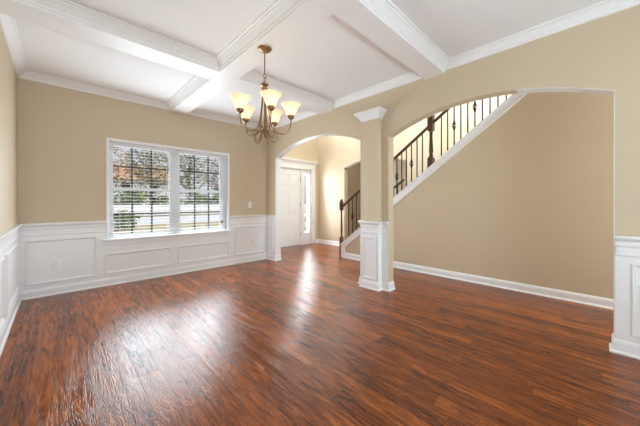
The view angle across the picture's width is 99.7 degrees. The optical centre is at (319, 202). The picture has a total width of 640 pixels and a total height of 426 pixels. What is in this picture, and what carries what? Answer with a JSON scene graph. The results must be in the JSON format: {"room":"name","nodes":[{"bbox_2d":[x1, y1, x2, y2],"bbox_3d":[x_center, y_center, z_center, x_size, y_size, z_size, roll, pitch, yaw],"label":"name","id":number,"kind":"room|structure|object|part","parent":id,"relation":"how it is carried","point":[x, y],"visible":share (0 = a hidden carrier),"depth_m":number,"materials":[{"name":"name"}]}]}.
{"room":"empty dining room","nodes":[
{"label":"empty dining room","id":0,"kind":"room"},
{"bbox_2d":[0,24,17,232],"bbox_3d":[-1.249,-0.290,0.690,0.150,2.900,7.130,0,0,-44],"label":"wall","id":1,"kind":"structure","parent":0,"point":[8,76],"depth_m":2.60,"materials":[{"name":"beige paint"}]},
{"bbox_2d":[0,257,5,331],"bbox_3d":[-2.306,0.730,1.908,0.018,0.540,1.050,0,0,-44],"label":"trim","id":2,"kind":"structure","parent":1,"relation":"attached to","point":[3,259],"depth_m":2.26,"materials":[{"name":"white paint"}]},
{"bbox_2d":[5,242,19,315],"bbox_3d":[-3.128,0.730,2.754,0.018,0.540,1.050,0,0,-44],"label":"trim","id":3,"kind":"structure","parent":1,"relation":"attached to","point":[8,307],"depth_m":2.72,"materials":[{"name":"white paint"}]},
{"bbox_2d":[18,78,266,238],"bbox_3d":[-2.389,-0.290,4.448,3.450,2.900,0.150,0,0,-44],"label":"wall","id":4,"kind":"structure","parent":0,"point":[63,132],"depth_m":3.63,"materials":[{"name":"beige paint"}]},
{"bbox_2d":[25,236,96,285],"bbox_3d":[-3.283,0.730,3.454,0.667,0.540,0.018,0,0,-44],"label":"trim","id":5,"kind":"structure","parent":4,"relation":"attached to","point":[27,283],"depth_m":3.40,"materials":[{"name":"white paint"}]},
{"bbox_2d":[0,13,206,109],"bbox_3d":[-2.436,-1.517,3.190,1.630,0.085,1.590,0,0,-44],"label":"crown molding","id":6,"kind":"structure","parent":4,"relation":"attached to","point":[8,23],"depth_m":3.40,"materials":[{"name":"paint"}]},
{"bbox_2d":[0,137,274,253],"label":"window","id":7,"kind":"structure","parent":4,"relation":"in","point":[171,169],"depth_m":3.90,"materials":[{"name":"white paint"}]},
{"bbox_3d":[-2.740,-0.512,4.171,0.810,0.655,0.022,0,0,-44],"label":"sash","id":8,"kind":"part","parent":7,"relation":"part of","materials":[{"name":"glass"}]},
{"bbox_3d":[-2.725,0.143,4.155,0.810,0.697,0.022,0,0,-44],"label":"sash","id":9,"kind":"part","parent":7,"relation":"part of","materials":[{"name":"glass"}]},
{"bbox_2d":[109,141,175,236],"bbox_3d":[-2.676,-0.184,4.121,0.857,1.359,0.056,0,0,-44],"label":"window blind","id":10,"kind":"object","parent":7,"relation":"attached to","point":[118,144],"visible":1,"depth_m":4.07,"materials":[{"name":"white plastic"}]},
{"bbox_3d":[-2.899,-0.165,3.908,0.002,1.299,0.053,0,0,-44],"label":"ladder cord","id":11,"kind":"part","parent":10,"relation":"part of","materials":[{"name":"white fabric"}]},
{"bbox_3d":[-2.678,0.486,4.123,0.851,0.018,0.044,0,0,-44],"label":"rail","id":12,"kind":"part","parent":10,"relation":"part of","materials":[{"name":"white plastic"}]},
{"bbox_3d":[-2.676,-0.837,4.121,0.857,0.055,0.056,0,0,-44],"label":"head rail","id":13,"kind":"part","parent":10,"relation":"part of","materials":[{"name":"white plastic"}]},
{"bbox_3d":[-2.456,-0.165,4.338,0.002,1.299,0.053,0,0,-44],"label":"ladder cord","id":14,"kind":"part","parent":10,"relation":"part of","materials":[{"name":"white fabric"}]},
{"bbox_2d":[175,153,224,232],"bbox_3d":[-2.101,-0.182,4.776,0.870,1.375,0.060,0,0,-44],"label":"window","id":15,"kind":"structure","parent":7,"relation":"in","point":[221,173],"depth_m":4.72,"materials":[{"name":"white paint"}]},
{"bbox_3d":[-2.118,-0.512,4.775,0.765,0.655,0.022,0,0,-44],"label":"sash","id":16,"kind":"part","parent":15,"relation":"part of","materials":[{"name":"glass"}]},
{"bbox_3d":[-2.103,0.143,4.759,0.765,0.697,0.022,0,0,-44],"label":"sash","id":17,"kind":"part","parent":15,"relation":"part of","materials":[{"name":"glass"}]},
{"bbox_2d":[176,150,226,232],"bbox_3d":[-2.054,-0.184,4.726,0.857,1.359,0.056,0,0,-44],"label":"window blind","id":18,"kind":"object","parent":7,"relation":"attached to","point":[177,151],"visible":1,"depth_m":4.68,"materials":[{"name":"white plastic"}]},
{"bbox_3d":[-2.056,0.486,4.727,0.851,0.018,0.044,0,0,-44],"label":"rail","id":19,"kind":"part","parent":18,"relation":"part of","materials":[{"name":"white plastic"}]},
{"bbox_3d":[-2.054,-0.837,4.725,0.857,0.055,0.056,0,0,-44],"label":"head rail","id":20,"kind":"part","parent":18,"relation":"part of","materials":[{"name":"white plastic"}]},
{"bbox_2d":[104,247,170,273],"bbox_3d":[-2.685,0.855,4.035,0.840,0.280,0.018,0,0,-44],"label":"trim","id":21,"kind":"structure","parent":4,"relation":"attached to","point":[169,248],"depth_m":3.98,"materials":[{"name":"white paint"}]},
{"bbox_2d":[101,230,232,245],"bbox_3d":[-2.330,0.554,4.376,1.905,0.092,0.075,0,0,-44],"label":"window sill","id":22,"kind":"structure","parent":4,"relation":"attached to","point":[127,240],"depth_m":4.22,"materials":[{"name":"white paint"}]},
{"bbox_2d":[178,241,229,263],"bbox_3d":[-1.994,0.855,4.705,0.875,0.280,0.018,0,0,-44],"label":"trim","id":23,"kind":"structure","parent":4,"relation":"attached to","point":[228,242],"depth_m":4.66,"materials":[{"name":"white paint"}]},
{"bbox_2d":[235,225,264,255],"bbox_3d":[-1.369,0.730,5.313,0.640,0.540,0.018,0,0,-44],"label":"trim","id":24,"kind":"structure","parent":4,"relation":"attached to","point":[255,225],"depth_m":5.28,"materials":[{"name":"white paint"}]},
{"bbox_2d":[283,138,317,238],"bbox_3d":[-0.824,-1.540,7.153,2.315,5.400,0.150,0,0,-44],"label":"wall","id":25,"kind":"structure","parent":0,"point":[308,150],"depth_m":7.62,"materials":[{"name":"beige paint"}]},
{"bbox_2d":[281,168,300,246],"bbox_3d":[-0.836,0.132,7.059,0.906,2.033,0.118,0,0,-44],"label":"door","id":26,"kind":"structure","parent":25,"relation":"in","point":[290,178],"depth_m":7.13,"materials":[{"name":"white paint"}]},
{"bbox_3d":[-0.984,-0.590,6.927,0.310,0.340,0.013,0,0,-44],"label":"panel","id":27,"kind":"part","parent":26,"relation":"part of","materials":[{"name":"white paint"}]},
{"bbox_3d":[-0.984,-0.020,6.927,0.310,0.620,0.013,0,0,-44],"label":"panel","id":28,"kind":"part","parent":26,"relation":"part of","materials":[{"name":"white paint"}]},
{"bbox_3d":[-0.984,0.690,6.927,0.310,0.600,0.013,0,0,-44],"label":"panel","id":29,"kind":"part","parent":26,"relation":"part of","materials":[{"name":"white paint"}]},
{"bbox_3d":[-0.712,-0.590,7.191,0.310,0.340,0.013,0,0,-44],"label":"panel","id":30,"kind":"part","parent":26,"relation":"part of","materials":[{"name":"white paint"}]},
{"bbox_3d":[-0.712,-0.020,7.191,0.310,0.620,0.013,0,0,-44],"label":"panel","id":31,"kind":"part","parent":26,"relation":"part of","materials":[{"name":"white paint"}]},
{"bbox_3d":[-0.712,0.690,7.191,0.310,0.600,0.013,0,0,-44],"label":"panel","id":32,"kind":"part","parent":26,"relation":"part of","materials":[{"name":"white paint"}]},
{"bbox_2d":[281,157,318,244],"bbox_3d":[-0.716,0.010,7.173,1.712,2.300,0.212,0,0,-44],"label":"door frame","id":33,"kind":"structure","parent":25,"relation":"attached to","point":[305,236],"depth_m":7.53,"materials":[{"name":"white paint"}]},
{"bbox_2d":[15,0,604,124],"bbox_3d":[-0.004,-1.620,1.899,3.620,0.120,7.130,0,0,-44],"label":"ceiling","id":34,"kind":"structure","parent":0,"point":[332,61],"depth_m":2.63,"materials":[{"name":"paint"}]},
{"bbox_2d":[0,0,330,114],"bbox_3d":[-1.138,-1.505,3.160,3.450,0.110,0.260,0,0,-44],"label":"ceiling beam","id":35,"kind":"structure","parent":34,"relation":"attached to","point":[11,8],"depth_m":2.46,"materials":[{"name":"paint"}]},
{"bbox_2d":[24,0,301,68],"bbox_3d":[-1.173,-1.517,1.889,1.630,0.085,1.515,0,0,-44],"label":"crown molding","id":36,"kind":"structure","parent":35,"relation":"attached to","point":[278,9],"depth_m":2.36,"materials":[{"name":"paint"}]},
{"bbox_2d":[171,0,352,114],"bbox_3d":[-0.518,-1.505,2.550,0.230,0.110,5.180,0,0,-44],"label":"ceiling beam","id":37,"kind":"structure","parent":34,"relation":"attached to","point":[310,14],"depth_m":2.48,"materials":[{"name":"paint"}]},
{"bbox_2d":[12,0,444,111],"bbox_3d":[-0.536,-1.463,2.543,3.863,0.026,3.863,0,0,1],"label":"bead","id":38,"kind":"object","parent":37,"relation":"attached to","point":[302,2],"visible":0.58,"depth_m":2.42,"materials":[{"name":"paint"}]},
{"bbox_2d":[229,45,300,144],"bbox_3d":[-0.538,-1.008,2.534,0.637,0.884,0.654,0,0,-44],"label":"chandelier","id":39,"kind":"object","parent":37,"relation":"hanging from","point":[240,100],"visible":1,"depth_m":2.52,"materials":[{"name":"gold metal"}]},
{"bbox_3d":[-0.704,-0.879,2.382,0.189,0.108,0.189,0,0,-42],"label":"lamp shade","id":40,"kind":"part","parent":39,"relation":"part of","materials":[{"name":"beige glass"}]},
{"bbox_3d":[-0.734,-0.879,2.669,0.189,0.108,0.189,0,0,30],"label":"lamp shade","id":41,"kind":"part","parent":39,"relation":"part of","materials":[{"name":"beige glass"}]},
{"bbox_3d":[-0.617,-0.815,2.460,0.244,0.502,0.011,0,0,-42],"label":"arm","id":42,"kind":"part","parent":39,"relation":"part of","materials":[{"name":"gold metal"}]},
{"bbox_3d":[-0.633,-0.815,2.611,0.244,0.502,0.011,0,0,30],"label":"arm","id":43,"kind":"part","parent":39,"relation":"part of","materials":[{"name":"gold metal"}]},
{"bbox_3d":[-0.469,-0.815,2.429,0.011,0.502,0.244,0,0,-24],"label":"arm","id":44,"kind":"part","parent":39,"relation":"part of","materials":[{"name":"gold metal"}]},
{"bbox_3d":[-0.495,-0.815,2.672,0.011,0.502,0.244,0,0,12],"label":"arm","id":45,"kind":"part","parent":39,"relation":"part of","materials":[{"name":"gold metal"}]},
{"bbox_3d":[-0.422,-0.879,2.323,0.189,0.108,0.189,0,0,-24],"label":"lamp shade","id":46,"kind":"part","parent":39,"relation":"part of","materials":[{"name":"beige glass"}]},
{"bbox_3d":[-0.471,-0.879,2.786,0.189,0.108,0.189,0,0,12],"label":"lamp shade","id":47,"kind":"part","parent":39,"relation":"part of","materials":[{"name":"beige glass"}]},
{"bbox_3d":[-0.394,-0.815,2.560,0.244,0.502,0.011,0,0,-6],"label":"arm","id":48,"kind":"part","parent":39,"relation":"part of","materials":[{"name":"gold metal"}]},
{"bbox_3d":[-0.278,-0.879,2.572,0.189,0.108,0.189,0,0,-6],"label":"lamp shade","id":49,"kind":"part","parent":39,"relation":"part of","materials":[{"name":"beige glass"}]},
{"bbox_2d":[334,0,443,78],"bbox_3d":[0.083,-1.505,1.903,3.450,0.110,0.215,0,0,-44],"label":"ceiling beam","id":50,"kind":"structure","parent":34,"relation":"attached to","point":[355,14],"depth_m":2.37,"materials":[{"name":"paint"}]},
{"bbox_2d":[0,243,639,425],"bbox_3d":[1.391,1.220,3.742,8.190,0.120,8.130,0,0,-44],"label":"floor","id":51,"kind":"structure","parent":0,"point":[295,339],"depth_m":2.07,"materials":[{"name":"brown wood"}]},
{"bbox_2d":[340,93,526,257],"bbox_3d":[2.076,-0.273,4.828,1.114,2.865,3.565,0,0,-44],"label":"staircase","id":52,"kind":"structure","parent":51,"relation":"on","point":[513,99],"depth_m":4.10,"materials":[{"name":"white wood"}]},
{"bbox_2d":[393,179,403,197],"bbox_3d":[1.447,0.325,6.131,0.076,1.669,0.996,0,0,-44],"label":"stair railing","id":53,"kind":"object","parent":52,"relation":"on","point":[399,183],"visible":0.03,"depth_m":5.84,"materials":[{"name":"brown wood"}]},
{"bbox_2d":[339,95,506,256],"bbox_3d":[1.599,-0.553,4.647,0.106,3.427,3.338,0,0,-44],"label":"stair railing","id":54,"kind":"object","parent":52,"relation":"on","point":[431,120],"visible":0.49,"depth_m":4.47,"materials":[{"name":"brown wood"}]},
{"bbox_3d":[0.463,0.585,5.817,0.063,1.150,0.063,0,0,-44],"label":"newel post","id":55,"kind":"part","parent":54,"relation":"part of","materials":[{"name":"brown wood"}]},
{"bbox_3d":[1.141,-0.585,5.119,0.051,1.378,1.865,0,0,-44],"label":"handrail","id":56,"kind":"part","parent":54,"relation":"part of","materials":[{"name":"brown wood"}]},
{"bbox_3d":[1.818,-0.980,4.422,0.087,0.953,0.087,0,0,-44],"label":"newel post","id":57,"kind":"part","parent":54,"relation":"part of","materials":[{"name":"brown wood"}]},
{"bbox_3d":[2.304,-1.774,3.921,0.051,0.986,1.315,0,0,-44],"label":"handrail","id":58,"kind":"part","parent":54,"relation":"part of","materials":[{"name":"brown wood"}]},
{"bbox_2d":[362,118,381,221],"bbox_3d":[0.703,0.010,3.676,0.090,2.300,0.265,0,0,-44],"label":"column","id":59,"kind":"structure","parent":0,"point":[371,129],"depth_m":3.61,"materials":[{"name":"beige paint"}]},
{"bbox_2d":[363,236,375,279],"bbox_3d":[0.659,0.743,3.634,0.018,0.565,0.205,0,0,-44],"label":"trim","id":60,"kind":"structure","parent":59,"relation":"attached to","point":[364,237],"depth_m":3.62,"materials":[{"name":"white paint"}]},
{"bbox_2d":[354,106,386,122],"bbox_3d":[0.674,-1.169,3.649,0.168,0.118,0.421,0,0,-44],"label":"capital","id":61,"kind":"object","parent":59,"relation":"on","point":[379,112],"visible":0.94,"depth_m":3.58,"materials":[{"name":"white paint"}]},
{"bbox_2d":[358,220,387,233],"bbox_3d":[0.692,0.334,3.658,0.130,0.162,0.455,0,0,-44],"label":"chair rail","id":62,"kind":"object","parent":59,"relation":"attached to","point":[373,227],"visible":0.98,"depth_m":3.59,"materials":[{"name":"white paint"}]},
{"bbox_2d":[360,232,387,282],"bbox_3d":[0.704,0.755,3.670,0.096,0.810,0.455,0,0,-44],"label":"wainscot","id":63,"kind":"structure","parent":59,"relation":"attached to","point":[381,239],"depth_m":3.60,"materials":[{"name":"white paint"}]},
{"bbox_2d":[347,159,405,237],"bbox_3d":[2.120,-0.200,7.308,2.175,2.720,3.930,0,0,-44],"label":"wall","id":64,"kind":"structure","parent":0,"point":[353,172],"depth_m":8.81,"materials":[{"name":"beige paint"}]},
{"bbox_2d":[318,94,511,241],"bbox_3d":[2.724,-1.540,5.036,0.125,5.400,7.830,0,0,-44],"label":"wall","id":65,"kind":"structure","parent":0,"point":[336,154],"depth_m":6.95,"materials":[{"name":"beige paint"}]},
{"bbox_2d":[315,239,338,245],"bbox_3d":[0.249,1.106,7.404,0.125,0.108,0.985,0,0,-44],"label":"baseboard","id":66,"kind":"structure","parent":65,"relation":"attached to","point":[322,241],"depth_m":7.52,"materials":[{"name":"white paint"}]},
{"bbox_2d":[267,5,639,282],"bbox_3d":[1.081,-1.540,3.441,0.125,5.400,7.830,0,0,-44],"label":"wall","id":67,"kind":"structure","parent":0,"point":[604,52],"depth_m":2.44,"materials":[{"name":"beige paint"}]},
{"bbox_2d":[0,230,274,329],"bbox_3d":[0.095,0.860,1.890,3.450,0.600,6.980,0,0,-44],"label":"wainscot","id":68,"kind":"structure","parent":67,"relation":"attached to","point":[75,260],"depth_m":3.84,"materials":[{"name":"white paint"}]},
{"bbox_2d":[52,260,59,269],"bbox_3d":[-3.334,0.788,3.410,0.074,0.118,0.010,0,0,-44],"label":"wall outlet","id":69,"kind":"object","parent":68,"relation":"attached to","point":[55,263],"visible":1,"depth_m":3.40,"materials":[{"name":"white plastic"}]},
{"bbox_2d":[0,223,274,270],"bbox_3d":[0.095,0.460,1.890,3.450,0.220,6.980,0,0,-44],"label":"wainscot","id":70,"kind":"structure","parent":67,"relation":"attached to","point":[102,235],"depth_m":3.48,"materials":[{"name":"white paint"}]},
{"bbox_2d":[188,109,316,129],"bbox_3d":[-1.116,-1.517,4.471,1.590,0.085,1.590,0,0,-44],"label":"crown molding","id":71,"kind":"structure","parent":67,"relation":"attached to","point":[305,114],"depth_m":4.87,"materials":[{"name":"paint"}]},
{"bbox_2d":[268,225,272,251],"bbox_3d":[-1.006,0.730,5.478,0.018,0.540,0.180,0,0,-44],"label":"trim","id":72,"kind":"structure","parent":67,"relation":"attached to","point":[268,225],"depth_m":5.46,"materials":[{"name":"white paint"}]},
{"bbox_2d":[276,158,280,254],"bbox_3d":[-0.840,0.136,5.419,0.124,2.048,0.006,0,0,-44],"label":"lining","id":73,"kind":"object","parent":67,"relation":"attached to","point":[278,160],"depth_m":5.42,"materials":[{"name":"white paint"}]},
{"bbox_2d":[276,134,357,158],"bbox_3d":[-0.108,-1.006,4.666,0.124,0.239,2.105,0,0,-44],"label":"lining","id":74,"kind":"object","parent":67,"relation":"attached to","point":[294,145],"visible":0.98,"depth_m":4.93,"materials":[{"name":"white paint"}]},
{"bbox_2d":[0,254,639,359],"bbox_3d":[0.140,1.106,1.934,3.575,0.108,6.980,0,0,-44],"label":"baseboard","id":75,"kind":"structure","parent":67,"relation":"attached to","point":[54,290],"depth_m":3.55,"materials":[{"name":"white paint"}]},
{"bbox_2d":[242,70,422,108],"bbox_3d":[0.147,-1.517,3.171,1.590,0.085,1.515,0,0,-44],"label":"crown molding","id":76,"kind":"structure","parent":67,"relation":"attached to","point":[412,76],"depth_m":3.60,"materials":[{"name":"paint"}]},
{"bbox_2d":[358,276,394,291],"bbox_3d":[0.740,1.106,3.705,0.245,0.108,0.515,0,0,-44],"label":"baseboard","id":77,"kind":"object","parent":67,"relation":"attached to","point":[380,286],"visible":0.83,"depth_m":3.58,"materials":[{"name":"white paint"}]},
{"bbox_2d":[364,0,639,70],"bbox_3d":[1.382,-1.517,1.900,1.590,0.085,1.600,0,0,-44],"label":"crown molding","id":78,"kind":"structure","parent":67,"relation":"attached to","point":[387,9],"depth_m":2.37,"materials":[{"name":"paint"}]},
{"bbox_2d":[516,87,613,95],"bbox_3d":[2.119,-0.967,2.373,0.124,0.200,0.635,0,0,-44],"label":"lining","id":79,"kind":"object","parent":67,"relation":"attached to","point":[552,89],"visible":0.98,"depth_m":2.34,"materials":[{"name":"white paint"}]},
{"bbox_2d":[614,91,614,337],"bbox_3d":[2.339,0.145,2.146,0.124,2.030,0.004,0,0,-44],"label":"trim","id":80,"kind":"structure","parent":67,"relation":"attached to","point":[614,91],"depth_m":2.10,"materials":[{"name":"white paint"}]},
{"bbox_2d":[615,256,639,343],"bbox_3d":[3.027,0.755,1.343,0.006,0.810,2.108,0,0,-44],"label":"wainscot","id":81,"kind":"structure","parent":67,"relation":"attached to","point":[623,265],"depth_m":2.06,"materials":[{"name":"white paint"}]},
{"bbox_2d":[615,235,639,257],"bbox_3d":[3.015,0.334,1.331,0.040,0.162,2.108,0,0,-44],"label":"chair rail","id":82,"kind":"object","parent":67,"relation":"attached to","point":[625,246],"visible":1,"depth_m":2.04,"materials":[{"name":"white paint"}]},
{"bbox_2d":[632,264,639,337],"bbox_3d":[2.735,0.730,1.626,0.018,0.540,1.122,0,0,-44],"label":"trim","id":83,"kind":"structure","parent":67,"relation":"attached to","point":[635,267],"depth_m":2.01,"materials":[{"name":"white paint"}]},
{"bbox_2d":[345,92,613,298],"bbox_3d":[2.585,-0.240,3.626,0.100,2.800,6.000,0,0,-44],"label":"wall","id":84,"kind":"structure","parent":0,"point":[529,200],"depth_m":3.46,"materials":[{"name":"beige paint"}]},
{"bbox_2d":[344,253,613,309],"bbox_3d":[2.569,1.106,3.548,0.030,0.108,5.910,0,0,-44],"label":"baseboard","id":85,"kind":"structure","parent":84,"relation":"attached to","point":[601,302],"depth_m":3.57,"materials":[{"name":"white paint"}]},
{"label":"outside","id":86,"kind":"structure","parent":0,"visible":0},
{"bbox_2d":[113,206,306,233],"bbox_3d":[-47.078,1.760,70.001,150.000,0.200,153.970,0,0,-44],"label":"ground","id":87,"kind":"structure","parent":86,"point":[155,226],"depth_m":18.68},
{"bbox_2d":[113,146,130,192],"bbox_3d":[-26.315,-4.102,32.902,5.701,11.538,5.979,0,0,-44],"label":"tree","id":88,"kind":"object","parent":87,"relation":"on","point":[121,156],"visible":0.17,"depth_m":33.46,"materials":[{"name":"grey plant"}]},
{"bbox_2d":[113,210,140,229],"bbox_3d":[-11.853,1.050,16.364,1.626,1.266,1.590,0,0,-44],"label":"bush","id":89,"kind":"object","parent":87,"relation":"on","point":[127,217],"visible":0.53,"depth_m":16.23,"materials":[{"name":"green plant"}]},
{"bbox_2d":[113,190,150,211],"bbox_3d":[-22.778,-0.026,32.567,4.502,3.688,4.273,0,0,-44],"label":"bush","id":90,"kind":"object","parent":87,"relation":"on","point":[139,197],"visible":0.48,"depth_m":32.05,"materials":[{"name":"green plant"}]},
{"bbox_2d":[113,163,168,204],"bbox_3d":[-40.193,-3.140,56.454,17.200,9.600,10.200,0,0,-44],"label":"house","id":91,"kind":"structure","parent":87,"relation":"on","point":[121,169],"depth_m":54.52,"materials":[{"name":"orange brick"}]},
{"bbox_2d":[124,148,168,202],"bbox_3d":[-24.430,-4.109,38.992,6.343,11.552,6.231,0,0,-44],"label":"tree","id":92,"kind":"object","parent":87,"relation":"on","point":[147,152],"visible":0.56,"depth_m":38.28,"materials":[{"name":"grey plant"}]},
{"bbox_2d":[154,193,184,210],"bbox_3d":[-19.821,0.230,35.710,3.662,3.022,3.828,0,0,-44],"label":"bush","id":93,"kind":"object","parent":87,"relation":"on","point":[158,202],"visible":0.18,"depth_m":34.87,"materials":[{"name":"green plant"}]},
{"bbox_2d":[168,154,209,198],"bbox_3d":[-21.625,-4.990,44.517,6.811,13.315,6.429,0,0,-44],"label":"tree","id":94,"kind":"object","parent":87,"relation":"on","point":[188,181],"visible":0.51,"depth_m":44.26,"materials":[{"name":"green plant"}]},
{"bbox_2d":[183,193,212,210],"bbox_3d":[-17.285,0.116,38.544,4.245,3.309,3.941,0,0,-44],"label":"bush","id":95,"kind":"object","parent":87,"relation":"on","point":[203,196],"visible":0.47,"depth_m":37.93,"materials":[{"name":"green plant"}]},
{"bbox_2d":[113,204,306,215],"bbox_3d":[-14.343,0.935,37.732,52.140,1.450,0.160,0,0,-44],"label":"fence","id":96,"kind":"object","parent":87,"relation":"on","point":[156,208],"visible":0.16,"depth_m":32.91,"materials":[{"name":"white wood"}]},
{"bbox_2d":[202,157,218,197],"bbox_3d":[-18.407,-4.352,50.445,6.530,12.040,6.770,0,0,-44],"label":"tree","id":97,"kind":"object","parent":87,"relation":"on","point":[215,188],"visible":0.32,"depth_m":49.49,"materials":[{"name":"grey plant"}]},
{"bbox_2d":[211,194,218,203],"bbox_3d":[-14.661,0.066,41.240,4.111,3.336,4.269,0,0,-44],"label":"bush","id":98,"kind":"object","parent":87,"relation":"on","point":[213,198],"visible":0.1,"depth_m":40.52,"materials":[{"name":"green plant"}]},
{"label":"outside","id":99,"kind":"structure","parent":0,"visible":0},
{"bbox_2d":[123,222,306,233],"bbox_3d":[-0.213,1.650,21.749,150.000,0.020,3.500,0,0,-44],"label":"path","id":100,"kind":"structure","parent":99,"point":[305,222],"depth_m":17.03,"materials":[{"name":"concrete"}]},
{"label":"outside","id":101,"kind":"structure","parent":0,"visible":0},
{"bbox_2d":[113,212,306,224],"bbox_3d":[-9.967,1.650,31.792,150.000,0.020,11.500,0,0,-44],"label":"road","id":102,"kind":"structure","parent":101,"point":[156,220],"depth_m":26.05,"materials":[{"name":"grey asphalt"}]}
]}

